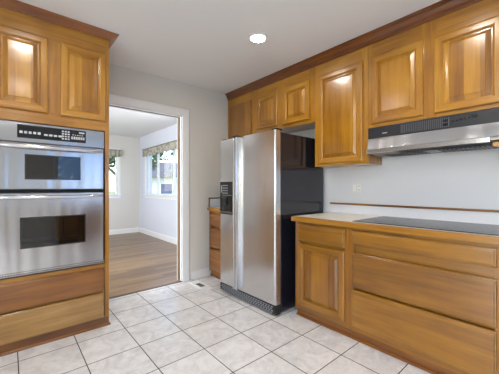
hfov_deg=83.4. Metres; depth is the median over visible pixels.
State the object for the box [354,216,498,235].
cooktop
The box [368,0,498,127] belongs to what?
upper cabinet
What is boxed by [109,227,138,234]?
baseboard
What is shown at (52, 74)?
tall cabinet
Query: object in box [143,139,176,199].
window
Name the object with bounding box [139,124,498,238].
wall
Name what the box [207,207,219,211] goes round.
countertop
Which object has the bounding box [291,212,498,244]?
countertop
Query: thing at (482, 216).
backsplash
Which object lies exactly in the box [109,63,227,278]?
wall
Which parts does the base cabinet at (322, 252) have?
panel, door, drawer, shoe molding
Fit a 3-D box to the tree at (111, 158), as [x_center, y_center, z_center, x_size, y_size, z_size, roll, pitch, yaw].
[-6.617,-1.543,14.111,5.237,6.454,5.252,0,0,-41]
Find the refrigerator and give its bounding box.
[220,128,322,315]
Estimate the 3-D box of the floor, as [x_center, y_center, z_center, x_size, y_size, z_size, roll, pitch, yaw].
[-1.432,1.208,2.144,4.620,0.060,9.920,0,0,-41]
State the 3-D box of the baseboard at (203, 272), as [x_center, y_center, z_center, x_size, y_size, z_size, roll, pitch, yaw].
[-0.644,1.125,3.667,0.270,0.105,0.014,0,0,-41]
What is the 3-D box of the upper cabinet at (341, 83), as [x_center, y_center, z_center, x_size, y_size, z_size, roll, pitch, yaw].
[0.937,-0.724,2.706,0.288,1.036,0.553,0,0,-41]
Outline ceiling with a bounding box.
[4,0,440,137]
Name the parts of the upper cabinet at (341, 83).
panel, door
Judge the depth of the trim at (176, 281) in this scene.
3.20 m
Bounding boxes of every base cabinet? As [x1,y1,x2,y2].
[209,211,220,279]
[295,221,351,337]
[350,228,498,373]
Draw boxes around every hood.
[366,107,498,156]
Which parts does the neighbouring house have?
house pane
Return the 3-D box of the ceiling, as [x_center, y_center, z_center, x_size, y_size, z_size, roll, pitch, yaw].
[-1.432,-1.434,2.144,4.920,0.250,10.220,0,0,-41]
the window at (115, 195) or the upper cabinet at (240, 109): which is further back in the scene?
the window at (115, 195)
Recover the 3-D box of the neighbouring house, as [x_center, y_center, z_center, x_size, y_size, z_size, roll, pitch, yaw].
[-11.108,-0.822,37.476,11.000,5.000,8.000,0,0,-16]
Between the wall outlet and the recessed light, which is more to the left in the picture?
the recessed light
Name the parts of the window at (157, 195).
sash, sill, sash, sash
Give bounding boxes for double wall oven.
[0,120,103,278]
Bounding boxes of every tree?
[109,154,156,174]
[114,151,172,170]
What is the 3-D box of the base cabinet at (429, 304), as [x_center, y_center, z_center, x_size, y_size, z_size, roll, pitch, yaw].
[1.292,0.744,2.029,0.630,0.867,0.892,0,0,-41]
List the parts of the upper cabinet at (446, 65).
panel, door, door, panel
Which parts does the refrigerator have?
dispenser lever, dispenser panel, freezer door, handle, handle, door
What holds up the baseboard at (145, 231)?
attached to the wall at (462, 179)
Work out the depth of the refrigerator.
2.75 m
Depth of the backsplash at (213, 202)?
3.81 m
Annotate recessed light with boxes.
[248,33,267,42]
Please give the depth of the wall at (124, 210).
7.20 m
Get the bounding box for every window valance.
[109,149,121,156]
[142,140,176,156]
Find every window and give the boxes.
[109,148,120,197]
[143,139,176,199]
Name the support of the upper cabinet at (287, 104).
attached to the wall at (462, 179)
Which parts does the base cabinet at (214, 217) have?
drawer, drawer, drawer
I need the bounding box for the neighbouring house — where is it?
[152,162,176,193]
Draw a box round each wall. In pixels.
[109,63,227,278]
[109,134,138,229]
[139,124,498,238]
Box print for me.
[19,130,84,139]
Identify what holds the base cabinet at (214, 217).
on the floor
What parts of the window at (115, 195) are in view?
sash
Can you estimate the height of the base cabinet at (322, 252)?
0.867 m
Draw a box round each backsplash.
[209,197,219,206]
[330,202,498,224]
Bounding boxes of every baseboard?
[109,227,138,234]
[139,227,176,244]
[191,267,208,279]
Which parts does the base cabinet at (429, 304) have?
shoe molding, drawer, drawer, drawer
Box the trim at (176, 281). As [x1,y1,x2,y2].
[109,281,181,298]
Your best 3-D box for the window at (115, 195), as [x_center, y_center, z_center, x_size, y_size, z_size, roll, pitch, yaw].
[-3.649,-0.354,6.808,0.990,1.255,0.135,0,0,-41]
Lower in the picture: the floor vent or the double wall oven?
the floor vent
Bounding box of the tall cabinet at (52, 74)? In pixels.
[0,0,118,356]
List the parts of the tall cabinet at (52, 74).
panel, door, drawer, drawer, shoe molding, crown molding, door, panel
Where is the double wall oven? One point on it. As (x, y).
(52, 177)
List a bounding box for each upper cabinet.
[228,91,252,138]
[253,67,314,133]
[315,46,381,167]
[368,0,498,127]
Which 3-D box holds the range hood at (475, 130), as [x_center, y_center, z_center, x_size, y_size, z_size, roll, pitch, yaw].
[1.399,-0.388,2.143,0.296,0.236,0.898,0,0,-41]
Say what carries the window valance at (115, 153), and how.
attached to the window at (115, 195)
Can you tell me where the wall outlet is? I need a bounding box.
[352,182,360,193]
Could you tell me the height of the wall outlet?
0.110 m
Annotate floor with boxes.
[0,232,430,373]
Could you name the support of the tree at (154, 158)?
on the ground
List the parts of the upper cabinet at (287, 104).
door, panel, panel, door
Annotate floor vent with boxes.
[188,280,211,290]
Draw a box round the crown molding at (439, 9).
[225,0,482,100]
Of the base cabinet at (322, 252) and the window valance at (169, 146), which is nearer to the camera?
the base cabinet at (322, 252)
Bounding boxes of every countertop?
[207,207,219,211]
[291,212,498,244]

